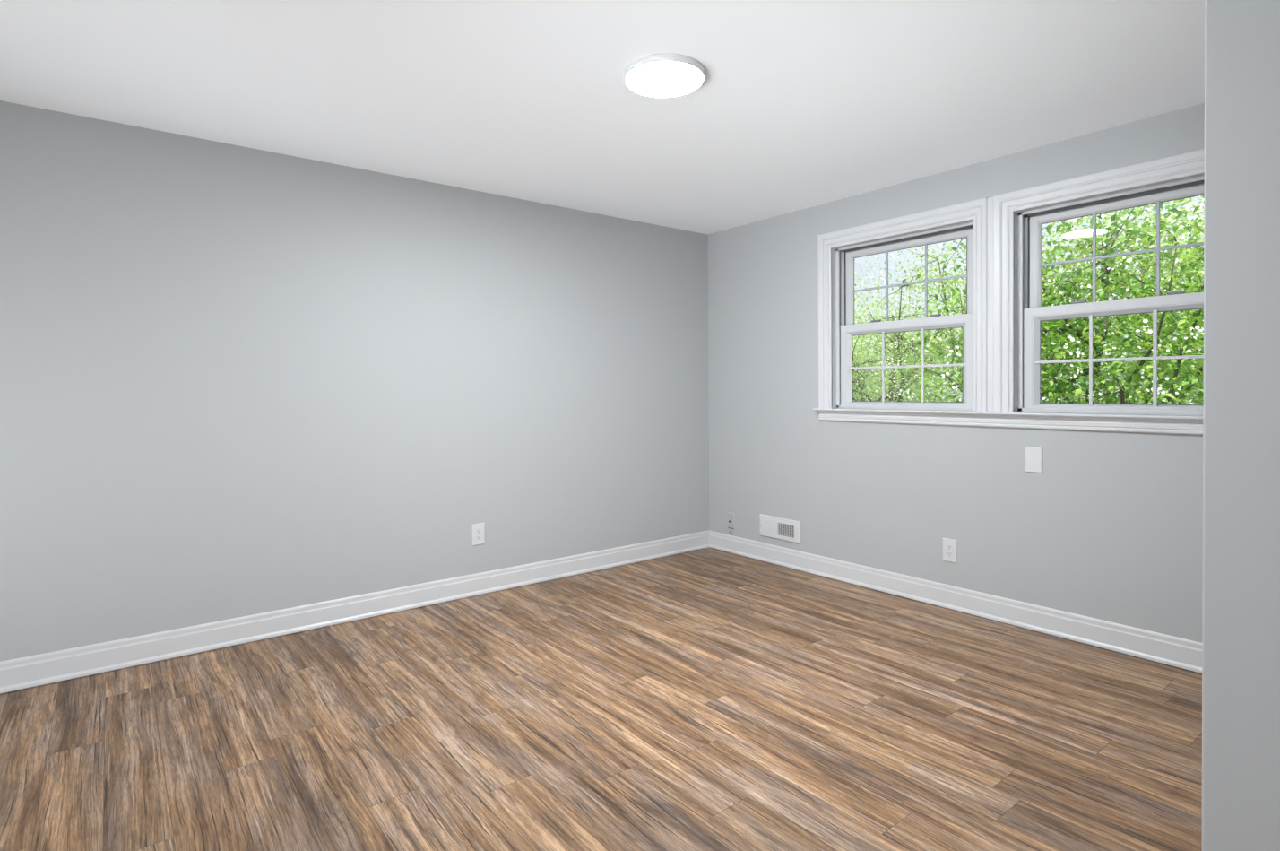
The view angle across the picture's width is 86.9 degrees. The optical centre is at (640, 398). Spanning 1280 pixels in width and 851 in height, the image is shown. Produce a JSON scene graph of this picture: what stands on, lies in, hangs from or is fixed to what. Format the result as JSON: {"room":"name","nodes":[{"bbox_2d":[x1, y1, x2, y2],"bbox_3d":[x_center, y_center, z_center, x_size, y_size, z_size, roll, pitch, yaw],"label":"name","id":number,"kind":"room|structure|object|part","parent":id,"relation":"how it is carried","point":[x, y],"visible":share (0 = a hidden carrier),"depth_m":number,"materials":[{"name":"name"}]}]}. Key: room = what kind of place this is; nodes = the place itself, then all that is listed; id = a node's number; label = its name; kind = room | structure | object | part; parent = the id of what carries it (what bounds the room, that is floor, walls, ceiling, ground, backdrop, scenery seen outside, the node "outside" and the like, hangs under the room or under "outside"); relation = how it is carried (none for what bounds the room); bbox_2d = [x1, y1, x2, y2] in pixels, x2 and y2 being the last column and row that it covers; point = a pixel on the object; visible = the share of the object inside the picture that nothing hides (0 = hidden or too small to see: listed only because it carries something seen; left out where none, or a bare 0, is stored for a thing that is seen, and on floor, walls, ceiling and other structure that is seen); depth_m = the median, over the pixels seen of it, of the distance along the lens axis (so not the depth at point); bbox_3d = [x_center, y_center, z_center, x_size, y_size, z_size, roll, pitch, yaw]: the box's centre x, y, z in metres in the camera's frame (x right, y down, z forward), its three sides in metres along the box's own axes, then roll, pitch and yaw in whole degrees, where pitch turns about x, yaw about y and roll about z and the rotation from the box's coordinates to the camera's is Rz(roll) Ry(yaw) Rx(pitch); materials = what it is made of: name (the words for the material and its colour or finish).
{"room":"empty bedroom","nodes":[
{"label":"empty bedroom","id":0,"kind":"room"},
{"bbox_2d":[0,100,709,661],"bbox_3d":[-2.107,0.110,3.301,6.920,2.690,0.160,-1,1,-38],"label":"wall","id":1,"kind":"structure","parent":0,"point":[236,381],"depth_m":3.47,"materials":[{"name":"grey paint"}]},
{"bbox_2d":[0,530,709,692],"bbox_3d":[-2.046,1.139,3.244,6.600,0.127,0.018,-1,1,-38],"label":"baseboard","id":2,"kind":"structure","parent":1,"relation":"attached to","point":[41,669],"depth_m":3.48,"materials":[{"name":"white wood"}]},
{"bbox_2d":[472,522,484,544],"bbox_3d":[-0.978,0.821,4.088,0.080,0.129,0.009,-1,1,-38],"label":"power outlet","id":3,"kind":"object","parent":1,"relation":"attached to","point":[478,529],"visible":1,"depth_m":4.08,"materials":[{"name":"white plastic"}]},
{"bbox_2d":[0,546,1202,850],"bbox_3d":[-0.074,1.350,0.718,6.670,0.250,6.470,-1,1,-38],"label":"floor","id":4,"kind":"structure","parent":0,"point":[708,698],"depth_m":2.43,"materials":[{"name":"wood"}]},
{"bbox_2d":[0,0,1204,234],"bbox_3d":[-0.089,-1.365,0.704,6.920,0.300,6.720,-1,1,-38],"label":"ceiling","id":5,"kind":"structure","parent":0,"point":[799,105],"depth_m":2.65,"materials":[{"name":"white paint"}]},
{"bbox_2d":[623,52,705,97],"bbox_3d":[0.093,-1.224,2.573,0.309,0.033,0.309,-1,1,-38],"label":"ceiling light","id":6,"kind":"object","parent":5,"relation":"in","point":[666,74],"visible":1,"depth_m":2.53,"materials":[{"name":"white plastic"}]},
{"bbox_2d":[707,103,1204,642],"bbox_3d":[2.577,0.086,2.813,0.160,2.690,6.400,-1,1,-38],"label":"wall","id":7,"kind":"structure","parent":0,"point":[1111,526],"depth_m":3.77,"materials":[{"name":"grey paint"}]},
{"bbox_2d":[727,527,734,535],"bbox_3d":[0.686,1.003,5.099,0.010,0.050,0.060,-1,1,-38],"label":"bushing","id":8,"kind":"object","parent":7,"relation":"attached to","point":[730,530],"visible":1,"depth_m":5.09,"materials":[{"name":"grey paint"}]},
{"bbox_2d":[727,511,734,527],"bbox_3d":[0.682,0.917,5.097,0.016,0.108,0.070,-1,1,-38],"label":"cable plate","id":9,"kind":"object","parent":7,"relation":"attached to","point":[730,515],"visible":1,"depth_m":5.09,"materials":[{"name":"grey paint"}]},
{"bbox_2d":[760,513,800,543],"bbox_3d":[0.971,0.910,4.728,0.018,0.154,0.358,-1,1,-38],"label":"air vent","id":10,"kind":"object","parent":7,"relation":"in","point":[789,530],"visible":1,"depth_m":4.72,"materials":[{"name":"white metal"}]},
{"bbox_3d":[0.913,0.910,4.797,0.003,0.104,0.140,-1,1,-38],"label":"blank panel","id":11,"kind":"part","parent":10,"relation":"part of","materials":[{"name":"white metal"}]},
{"bbox_2d":[778,522,794,537],"bbox_3d":[1.014,0.912,4.678,0.007,0.086,0.143,-1,1,-38],"label":"grille","id":12,"kind":"object","parent":10,"relation":"attached to","point":[785,530],"depth_m":4.68,"materials":[{"name":"white metal"}]},
{"bbox_2d":[817,197,987,411],"bbox_3d":[1.576,-0.495,4.065,0.190,1.152,1.085,-1,1,-38],"label":"window","id":13,"kind":"structure","parent":7,"relation":"in","point":[837,250],"depth_m":4.05,"materials":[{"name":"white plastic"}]},
{"bbox_3d":[1.581,-0.210,4.057,0.032,0.523,0.860,-1,1,-38],"label":"sash","id":14,"kind":"part","parent":13,"relation":"part of","materials":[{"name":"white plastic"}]},
{"bbox_3d":[1.610,-0.687,4.075,0.029,0.516,0.838,-1,1,-38],"label":"sash","id":15,"kind":"part","parent":13,"relation":"part of","materials":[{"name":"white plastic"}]},
{"bbox_2d":[942,537,957,562],"bbox_3d":[1.730,0.848,3.770,0.009,0.129,0.080,-1,1,-38],"label":"power outlet","id":16,"kind":"object","parent":7,"relation":"attached to","point":[949,545],"visible":1,"depth_m":3.77,"materials":[{"name":"white plastic"}]},
{"bbox_2d":[946,551,952,556],"bbox_3d":[1.728,0.867,3.769,0.003,0.028,0.034,-1,1,-38],"label":"receptacle","id":17,"kind":"object","parent":16,"relation":"attached to","point":[948,553],"depth_m":3.77,"materials":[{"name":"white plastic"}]},
{"bbox_2d":[946,544,952,549],"bbox_3d":[1.728,0.828,3.769,0.003,0.028,0.034,-1,1,-38],"label":"receptacle","id":18,"kind":"object","parent":16,"relation":"attached to","point":[948,546],"depth_m":3.77,"materials":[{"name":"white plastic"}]},
{"bbox_2d":[709,529,1202,673],"bbox_3d":[1.610,1.106,3.920,0.018,0.127,3.477,-1,1,-38],"label":"baseboard","id":19,"kind":"structure","parent":7,"relation":"attached to","point":[1166,649],"depth_m":3.59,"materials":[{"name":"white wood"}]},
{"bbox_2d":[986,196,993,411],"bbox_3d":[1.858,-0.496,3.576,0.012,1.134,0.033,-1,1,-38],"label":"trim","id":20,"kind":"structure","parent":7,"relation":"attached to","point":[990,201],"depth_m":3.57,"materials":[{"name":"white wood"}]},
{"bbox_2d":[812,407,1203,419],"bbox_3d":[1.867,0.076,3.579,0.088,0.014,2.252,-1,1,-38],"label":"trim","id":21,"kind":"structure","parent":7,"relation":"attached to","point":[814,409],"depth_m":3.39,"materials":[{"name":"white wood"}]},
{"bbox_2d":[817,410,1202,434],"bbox_3d":[1.862,0.117,3.577,0.022,0.068,2.215,-1,1,-38],"label":"trim","id":22,"kind":"structure","parent":7,"relation":"attached to","point":[1143,425],"depth_m":3.42,"materials":[{"name":"white wood"}]},
{"bbox_2d":[1025,446,1042,473],"bbox_3d":[1.995,0.311,3.422,0.008,0.129,0.081,-1,1,-38],"label":"blank plate","id":23,"kind":"object","parent":7,"relation":"attached to","point":[1033,455],"visible":1,"depth_m":3.42,"materials":[{"name":"white plastic"}]},
{"bbox_2d":[993,148,1204,415],"bbox_3d":[2.274,-0.488,3.178,0.190,1.152,1.108,-1,1,-38],"label":"window","id":24,"kind":"structure","parent":7,"relation":"in","point":[1019,216],"depth_m":3.36,"materials":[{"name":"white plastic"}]},
{"bbox_3d":[2.272,-0.204,3.179,0.032,0.523,0.860,-1,1,-38],"label":"sash","id":25,"kind":"part","parent":24,"relation":"part of","materials":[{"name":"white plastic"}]},
{"bbox_3d":[2.300,-0.681,3.197,0.029,0.516,0.838,-1,1,-38],"label":"sash","id":26,"kind":"part","parent":24,"relation":"part of","materials":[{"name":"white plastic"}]},
{"bbox_2d":[1201,0,1279,850],"bbox_3d":[2.769,-0.014,0.751,2.082,2.439,2.923,-1,1,-38],"label":"wall","id":27,"kind":"structure","parent":0,"point":[1241,635],"depth_m":1.21,"materials":[{"name":"grey paint"}]},
{"label":"outside","id":28,"kind":"structure","parent":0,"visible":0},
{"bbox_3d":[20.212,3.986,20.787,130.000,0.500,120.000,-1,1,-38],"label":"ground","id":29,"kind":"structure","parent":28,"visible":0},
{"bbox_2d":[852,282,962,401],"bbox_3d":[9.127,-0.394,27.359,9.285,8.384,9.673,0,1,4],"label":"leafy tree","id":30,"kind":"object","parent":29,"relation":"on","point":[898,302],"visible":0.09,"depth_m":26.02,"materials":[{"name":"green plant"}]},
{"bbox_2d":[852,240,1054,401],"bbox_3d":[5.290,0.423,14.117,5.006,7.128,5.544,-1,1,-16],"label":"leafy tree","id":31,"kind":"object","parent":29,"relation":"on","point":[864,395],"visible":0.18,"depth_m":13.17,"materials":[{"name":"green plant"}]},
{"bbox_2d":[880,194,1204,404],"bbox_3d":[5.153,0.628,7.206,4.923,6.865,4.419,0,1,21],"label":"leafy tree","id":32,"kind":"object","parent":29,"relation":"on","point":[1101,327],"visible":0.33,"depth_m":6.79,"materials":[{"name":"green plant"}]},
{"bbox_2d":[1040,195,1204,404],"bbox_3d":[10.908,-0.562,14.645,6.227,9.004,6.283,0,1,-4],"label":"leafy tree","id":33,"kind":"object","parent":29,"relation":"on","point":[1184,251],"visible":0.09,"depth_m":14.47,"materials":[{"name":"green plant"}]},
{"bbox_2d":[1045,235,1203,403],"bbox_3d":[16.127,-0.526,18.499,9.379,9.613,9.047,0,1,9],"label":"leafy tree","id":34,"kind":"object","parent":29,"relation":"on","point":[1201,236],"visible":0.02,"depth_m":19.67,"materials":[{"name":"green plant"}]},
{"bbox_2d":[1066,336,1203,404],"bbox_3d":[8.078,1.561,9.648,4.282,5.124,5.535,-1,1,-38],"label":"leafy shrub","id":35,"kind":"object","parent":29,"relation":"on","point":[1200,379],"visible":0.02,"depth_m":9.72,"materials":[{"name":"green plant"}]}
]}

